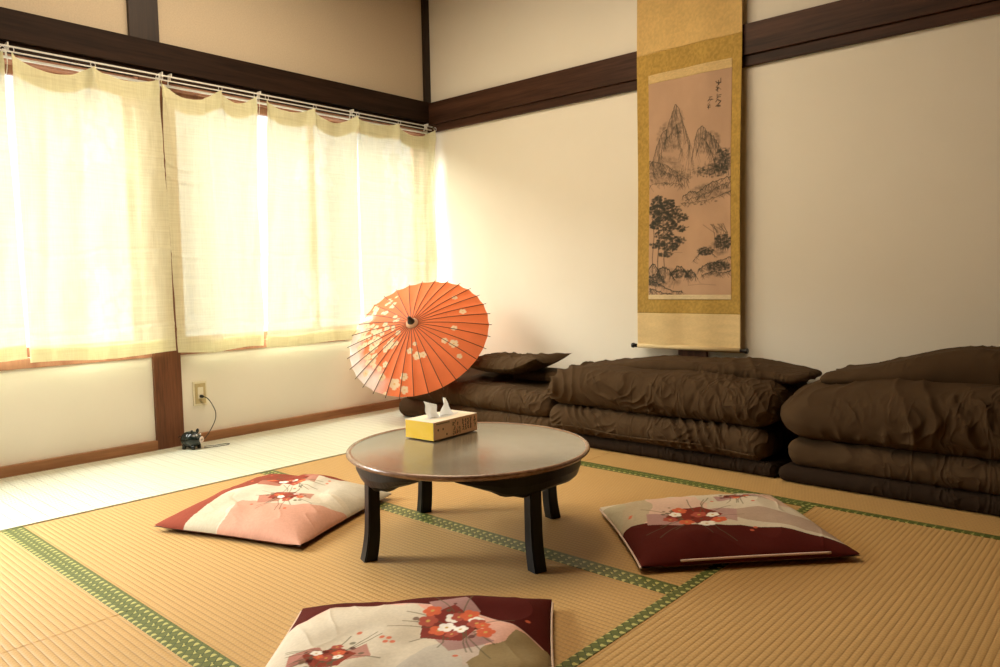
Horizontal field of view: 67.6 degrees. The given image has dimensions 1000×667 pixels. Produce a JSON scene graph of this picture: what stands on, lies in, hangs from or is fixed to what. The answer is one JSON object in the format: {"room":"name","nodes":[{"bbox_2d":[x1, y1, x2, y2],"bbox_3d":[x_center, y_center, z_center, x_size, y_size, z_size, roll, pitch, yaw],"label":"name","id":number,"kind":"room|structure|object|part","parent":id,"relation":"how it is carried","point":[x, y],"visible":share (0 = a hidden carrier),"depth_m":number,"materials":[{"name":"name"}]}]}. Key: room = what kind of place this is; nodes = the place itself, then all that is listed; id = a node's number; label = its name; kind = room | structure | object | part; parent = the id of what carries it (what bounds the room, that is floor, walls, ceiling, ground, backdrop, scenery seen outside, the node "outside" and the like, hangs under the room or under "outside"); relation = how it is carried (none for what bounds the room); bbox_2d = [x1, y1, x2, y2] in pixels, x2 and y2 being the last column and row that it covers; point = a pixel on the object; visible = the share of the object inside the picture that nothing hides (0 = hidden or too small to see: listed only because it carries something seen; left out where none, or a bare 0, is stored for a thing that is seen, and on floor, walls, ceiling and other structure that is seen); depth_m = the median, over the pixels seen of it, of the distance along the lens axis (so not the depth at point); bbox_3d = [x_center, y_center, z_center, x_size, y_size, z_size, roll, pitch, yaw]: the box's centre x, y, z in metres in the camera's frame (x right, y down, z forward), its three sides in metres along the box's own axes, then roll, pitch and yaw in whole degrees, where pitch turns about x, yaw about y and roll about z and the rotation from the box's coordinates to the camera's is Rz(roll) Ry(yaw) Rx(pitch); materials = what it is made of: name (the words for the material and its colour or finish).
{"room":"japanese tatami room","nodes":[
{"label":"japanese tatami room","id":0,"kind":"room"},
{"bbox_2d":[0,0,426,466],"bbox_3d":[-2.068,-0.709,2.857,0.120,2.670,4.800,3,5,42],"label":"wall","id":1,"kind":"structure","parent":0,"point":[52,411],"depth_m":3.65,"materials":[{"name":"paint"}]},
{"bbox_2d":[126,0,158,41],"bbox_3d":[-1.573,-1.687,3.256,0.022,0.795,0.128,3,5,42],"label":"trim","id":2,"kind":"structure","parent":1,"relation":"attached to","point":[142,15],"depth_m":3.27,"materials":[{"name":"brown wood"}]},
{"bbox_2d":[138,77,183,449],"bbox_3d":[-1.529,-0.275,3.379,0.020,1.710,0.124,3,5,42],"label":"trim","id":3,"kind":"structure","parent":1,"relation":"attached to","point":[166,366],"depth_m":3.41,"materials":[{"name":"brown wood"}]},
{"bbox_2d":[192,380,207,405],"bbox_3d":[-1.419,0.283,3.536,0.013,0.116,0.068,3,5,42],"label":"wall outlet","id":4,"kind":"object","parent":1,"relation":"attached to","point":[199,388],"visible":1,"depth_m":3.53,"materials":[{"name":"beige plastic"}]},
{"bbox_2d":[198,387,202,398],"bbox_3d":[-1.416,0.281,3.533,0.004,0.054,0.026,3,5,42],"label":"socket","id":5,"kind":"object","parent":4,"relation":"attached to","point":[200,389],"depth_m":3.53,"materials":[{"name":"beige plastic"}]},
{"bbox_3d":[-1.418,0.283,3.535,0.004,0.096,0.052,3,5,42],"label":"frame","id":6,"kind":"part","parent":4,"relation":"part of","materials":[{"name":"beige plastic"}]},
{"bbox_2d":[0,398,402,478],"bbox_3d":[-1.993,0.571,2.901,0.022,0.087,4.800,3,5,42],"label":"baseboard","id":7,"kind":"structure","parent":1,"relation":"attached to","point":[115,452],"depth_m":3.38,"materials":[{"name":"brown wood"}]},
{"bbox_2d":[0,7,428,130],"bbox_3d":[-2.031,-1.162,2.764,0.030,0.165,4.770,3,5,42],"label":"trim","id":8,"kind":"structure","parent":1,"relation":"attached to","point":[21,29],"depth_m":3.43,"materials":[{"name":"brown wood"}]},
{"bbox_2d":[0,42,432,370],"bbox_3d":[-1.759,-0.506,3.150,0.166,1.263,3.920,3,5,42],"label":"window","id":9,"kind":"structure","parent":1,"relation":"in","point":[24,363],"depth_m":3.14,"materials":[{"name":"brown wood"}]},
{"bbox_2d":[0,45,26,361],"bbox_3d":[-2.092,-0.466,2.644,0.056,1.204,0.678,3,5,42],"label":"curtain","id":10,"kind":"object","parent":9,"relation":"hanging from","point":[13,346],"visible":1,"depth_m":2.87,"materials":[{"name":"fabric"}]},
{"bbox_3d":[-2.003,-0.480,2.946,0.025,1.163,1.084,3,5,42],"label":"sash","id":11,"kind":"part","parent":9,"relation":"part of","materials":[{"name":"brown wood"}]},
{"bbox_2d":[8,46,175,362],"bbox_3d":[-1.668,-0.503,3.115,0.051,1.228,0.601,2,5,40],"label":"curtain","id":12,"kind":"object","parent":9,"relation":"hanging from","point":[93,190],"visible":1,"depth_m":3.09,"materials":[{"name":"fabric"}]},
{"bbox_2d":[158,75,264,352],"bbox_3d":[-1.329,-0.531,3.490,0.051,1.237,0.476,3,5,42],"label":"curtain","id":13,"kind":"object","parent":9,"relation":"hanging from","point":[210,143],"visible":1,"depth_m":3.48,"materials":[{"name":"fabric"}]},
{"bbox_3d":[-1.407,-1.126,3.452,0.014,0.023,2.920,3,5,42],"label":"curtain rail","id":14,"kind":"part","parent":9,"relation":"part of","materials":[{"name":"white metal"}]},
{"bbox_3d":[-1.393,-1.141,3.439,0.023,0.018,2.920,3,5,42],"label":"curtain rail","id":15,"kind":"part","parent":9,"relation":"part of","materials":[{"name":"white metal"}]},
{"bbox_3d":[-1.389,-1.157,3.434,0.036,0.019,2.920,3,5,42],"label":"curtain rail","id":16,"kind":"part","parent":9,"relation":"part of","materials":[{"name":"white metal"}]},
{"bbox_2d":[265,95,360,346],"bbox_3d":[-0.969,-0.563,3.893,0.059,1.243,0.599,3,5,42],"label":"curtain","id":17,"kind":"object","parent":9,"relation":"hanging from","point":[313,284],"visible":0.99,"depth_m":3.88,"materials":[{"name":"fabric"}]},
{"bbox_2d":[356,113,437,318],"bbox_3d":[-0.579,-0.601,4.330,0.047,1.244,0.589,3,5,42],"label":"curtain","id":18,"kind":"object","parent":9,"relation":"hanging from","point":[398,221],"visible":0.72,"depth_m":4.30,"materials":[{"name":"fabric"}]},
{"bbox_2d":[168,83,424,354],"bbox_3d":[-1.008,-0.569,4.029,0.112,1.235,1.574,3,5,42],"label":"window","id":19,"kind":"structure","parent":1,"relation":"in","point":[184,94],"depth_m":3.75,"materials":[{"name":"brown wood"}]},
{"bbox_3d":[-1.255,-0.549,3.736,0.025,1.163,0.767,3,5,42],"label":"sash","id":20,"kind":"part","parent":19,"relation":"part of","materials":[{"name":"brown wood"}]},
{"bbox_2d":[421,0,430,102],"bbox_3d":[-0.449,-1.794,4.511,0.020,0.800,0.045,3,5,42],"label":"trim","id":21,"kind":"structure","parent":1,"relation":"attached to","point":[424,3],"depth_m":4.51,"materials":[{"name":"brown wood"}]},
{"bbox_2d":[429,0,999,383],"bbox_3d":[1.285,-0.790,3.155,4.720,2.670,0.120,3,5,42],"label":"wall","id":22,"kind":"structure","parent":0,"point":[870,171],"depth_m":3.19,"materials":[{"name":"paint"}]},
{"bbox_2d":[631,0,748,353],"bbox_3d":[0.858,-0.959,3.398,0.587,2.078,0.062,3,5,42],"label":"scroll","id":23,"kind":"object","parent":22,"relation":"hanging from","point":[689,52],"visible":1,"depth_m":3.39,"materials":[{"name":"fabric"}]},
{"bbox_2d":[649,67,731,294],"bbox_3d":[0.857,-0.668,3.397,0.410,0.983,0.015,3,5,42],"label":"painting","id":24,"kind":"object","parent":23,"relation":"on","point":[690,112],"depth_m":3.39,"materials":[{"name":"paper"}]},
{"bbox_3d":[1.069,0.076,3.273,0.036,0.024,0.024,3,5,42],"label":"roller knob","id":25,"kind":"part","parent":23,"relation":"part of","materials":[{"name":"black wood"}]},
{"bbox_2d":[678,350,707,356],"bbox_3d":[0.893,-0.316,3.458,0.145,1.695,0.014,3,5,42],"label":"trim","id":26,"kind":"structure","parent":22,"relation":"attached to","point":[680,352],"depth_m":3.48,"materials":[{"name":"brown wood"}]},
{"bbox_2d":[427,0,999,132],"bbox_3d":[1.272,-1.230,3.027,4.600,0.175,0.030,3,5,42],"label":"trim","id":27,"kind":"structure","parent":22,"relation":"attached to","point":[841,23],"depth_m":3.14,"materials":[{"name":"brown wood"}]},
{"bbox_3d":[-0.290,0.730,1.490,4.750,0.070,4.950,3,5,42],"label":"floor","id":28,"kind":"structure","parent":0,"visible":0},
{"bbox_2d":[0,529,131,653],"bbox_3d":[-1.475,0.676,1.697,0.894,0.051,0.879,3,5,42],"label":"mat","id":29,"kind":"object","parent":28,"relation":"on","point":[41,597],"visible":0.77,"depth_m":1.80,"materials":[{"name":"wicker"}]},
{"bbox_2d":[0,610,216,666],"bbox_3d":[-0.470,0.722,0.800,1.798,0.051,0.879,3,5,42],"label":"mat","id":30,"kind":"object","parent":28,"relation":"on","point":[126,639],"visible":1,"depth_m":1.54,"materials":[{"name":"wicker"}]},
{"bbox_2d":[0,407,412,531],"bbox_3d":[-1.720,0.610,2.659,0.752,0.054,4.794,3,5,42],"label":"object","id":31,"kind":"structure","parent":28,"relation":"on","point":[48,495],"depth_m":3.03,"materials":[{"name":"white"}]},
{"bbox_2d":[178,395,229,449],"bbox_3d":[-1.359,0.408,3.443,0.197,0.227,0.189,0,4,14],"label":"power adapter","id":32,"kind":"object","parent":31,"relation":"on","point":[191,439],"visible":1,"depth_m":3.38,"materials":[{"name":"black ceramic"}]},
{"bbox_3d":[-1.355,0.394,3.466,0.056,0.191,0.137,-2,4,-13],"label":"power cord","id":33,"kind":"part","parent":32,"relation":"part of","materials":[{"name":"black plastic"}]},
{"bbox_2d":[13,471,672,666],"bbox_3d":[-0.552,0.634,2.051,1.797,0.051,0.880,3,5,42],"label":"mat","id":34,"kind":"object","parent":28,"relation":"on","point":[232,601],"visible":0.6,"depth_m":1.91,"materials":[{"name":"wicker"}]},
{"bbox_2d":[154,474,390,546],"bbox_3d":[-0.718,0.539,2.459,0.573,0.085,0.618,0,4,20],"label":"floor cushion","id":35,"kind":"object","parent":34,"relation":"on","point":[285,509],"visible":0.98,"depth_m":2.27,"materials":[{"name":"fabric"}]},
{"bbox_2d":[265,595,553,666],"bbox_3d":[-0.173,0.610,1.412,0.611,0.074,0.534,-1,4,-2],"label":"floor cushion","id":36,"kind":"object","parent":34,"relation":"on","point":[469,630],"visible":1,"depth_m":1.45,"materials":[{"name":"fabric"}]},
{"bbox_2d":[346,422,589,573],"bbox_3d":[-0.087,0.456,2.155,0.692,0.275,0.692,3,5,42],"label":"round table","id":37,"kind":"object","parent":34,"relation":"on","point":[504,459],"visible":0.95,"depth_m":2.00,"materials":[{"name":"paint"}]},
{"bbox_3d":[-0.350,0.481,2.007,0.050,0.255,0.038,-3,5,-30],"label":"leg","id":38,"kind":"part","parent":37,"relation":"part of","materials":[{"name":"black paint"}]},
{"bbox_3d":[-0.246,0.451,2.413,0.038,0.255,0.050,-4,5,-31],"label":"leg","id":39,"kind":"part","parent":37,"relation":"part of","materials":[{"name":"black paint"}]},
{"bbox_2d":[405,398,476,440],"bbox_3d":[-0.179,0.253,2.304,0.117,0.110,0.201,2,5,38],"label":"tissue box","id":40,"kind":"object","parent":37,"relation":"on","point":[432,426],"visible":1,"depth_m":2.26,"materials":[{"name":"cardboard"}]},
{"bbox_3d":[-0.241,0.288,2.228,0.114,0.053,0.001,2,5,38],"label":"panel","id":41,"kind":"part","parent":40,"relation":"part of","materials":[{"name":"yellow cardboard"}]},
{"bbox_3d":[0.090,0.480,1.911,0.038,0.255,0.050,-4,5,-36],"label":"leg","id":42,"kind":"part","parent":37,"relation":"part of","materials":[{"name":"black paint"}]},
{"bbox_3d":[0.159,0.449,2.331,0.050,0.255,0.038,-4,5,-35],"label":"leg","id":43,"kind":"part","parent":37,"relation":"part of","materials":[{"name":"black paint"}]},
{"bbox_2d":[267,454,804,589],"bbox_3d":[0.032,0.577,2.703,1.797,0.051,0.872,3,5,42],"label":"mat","id":44,"kind":"object","parent":28,"relation":"on","point":[582,534],"visible":0.34,"depth_m":2.44,"materials":[{"name":"wicker"}]},
{"bbox_2d":[599,493,859,568],"bbox_3d":[0.621,0.540,2.168,0.598,0.078,0.538,-1,4,-6],"label":"floor cushion","id":45,"kind":"object","parent":44,"relation":"on","point":[693,530],"visible":1,"depth_m":2.01,"materials":[{"name":"fabric"}]},
{"bbox_2d":[581,448,613,461],"bbox_3d":[0.240,0.508,3.610,0.894,0.051,0.760,3,5,42],"label":"mat","id":46,"kind":"object","parent":28,"relation":"on","point":[593,453],"visible":0.03,"depth_m":3.18,"materials":[{"name":"wicker"}]},
{"bbox_2d":[399,397,553,427],"bbox_3d":[-0.010,0.406,3.952,1.099,0.116,0.501,3,5,42],"label":"futon","id":47,"kind":"object","parent":46,"relation":"on","point":[409,407],"visible":0.19,"depth_m":3.70,"materials":[{"name":"brown fabric"}]},
{"bbox_2d":[408,367,561,416],"bbox_3d":[0.039,0.258,3.901,1.205,0.240,0.506,3,5,42],"label":"duvet","id":48,"kind":"object","parent":47,"relation":"on","point":[527,393],"visible":0.45,"depth_m":3.75,"materials":[{"name":"brown fabric"}]},
{"bbox_2d":[347,280,491,399],"bbox_3d":[-0.436,0.015,3.998,0.792,0.603,0.565,2,5,32],"label":"umbrella","id":49,"kind":"object","parent":48,"relation":"on","point":[420,338],"visible":1,"depth_m":3.89,"materials":[{"name":"orange paper"}]},
{"bbox_2d":[470,352,570,373],"bbox_3d":[0.064,0.151,3.908,0.530,0.108,0.330,2,5,37],"label":"pillow","id":50,"kind":"object","parent":48,"relation":"on","point":[499,362],"visible":0.91,"depth_m":3.79,"materials":[{"name":"brown fabric"}]},
{"bbox_2d":[556,504,999,666],"bbox_3d":[0.738,0.652,1.484,0.879,0.051,1.752,3,5,42],"label":"mat","id":51,"kind":"object","parent":28,"relation":"on","point":[913,595],"visible":0.89,"depth_m":1.66,"materials":[{"name":"wicker"}]},
{"bbox_2d":[581,451,999,539],"bbox_3d":[1.245,0.555,2.713,1.798,0.051,0.760,3,5,42],"label":"mat","id":52,"kind":"object","parent":28,"relation":"on","point":[949,519],"visible":0.19,"depth_m":2.53,"materials":[{"name":"wicker"}]},
{"bbox_2d":[575,433,791,476],"bbox_3d":[0.785,0.471,3.247,1.025,0.059,0.493,3,5,42],"label":"pad","id":53,"kind":"object","parent":52,"relation":"on","point":[769,467],"visible":0.24,"depth_m":2.94,"materials":[{"name":"brown fabric"}]},
{"bbox_2d":[550,403,798,459],"bbox_3d":[0.751,0.376,3.256,1.068,0.147,0.556,3,5,42],"label":"futon","id":54,"kind":"object","parent":53,"relation":"on","point":[736,441],"visible":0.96,"depth_m":2.97,"materials":[{"name":"brown fabric"}]},
{"bbox_2d":[547,355,821,427],"bbox_3d":[0.758,0.217,3.240,1.125,0.232,0.557,3,5,42],"label":"duvet","id":55,"kind":"object","parent":54,"relation":"on","point":[749,391],"visible":0.96,"depth_m":3.02,"materials":[{"name":"brown fabric"}]},
{"bbox_2d":[779,461,999,515],"bbox_3d":[1.567,0.504,2.534,1.087,0.066,0.521,3,5,42],"label":"pad","id":56,"kind":"object","parent":52,"relation":"on","point":[984,503],"visible":0.3,"depth_m":2.45,"materials":[{"name":"brown fabric"}]},
{"bbox_2d":[788,436,999,495],"bbox_3d":[1.580,0.423,2.526,1.074,0.119,0.515,3,5,42],"label":"futon","id":57,"kind":"object","parent":56,"relation":"on","point":[973,474],"visible":0.58,"depth_m":2.44,"materials":[{"name":"brown fabric"}]},
{"bbox_2d":[780,345,999,460],"bbox_3d":[1.566,0.216,2.508,1.140,0.349,0.583,3,5,42],"label":"duvet","id":58,"kind":"object","parent":57,"relation":"on","point":[946,401],"visible":0.97,"depth_m":2.45,"materials":[{"name":"brown fabric"}]}
]}

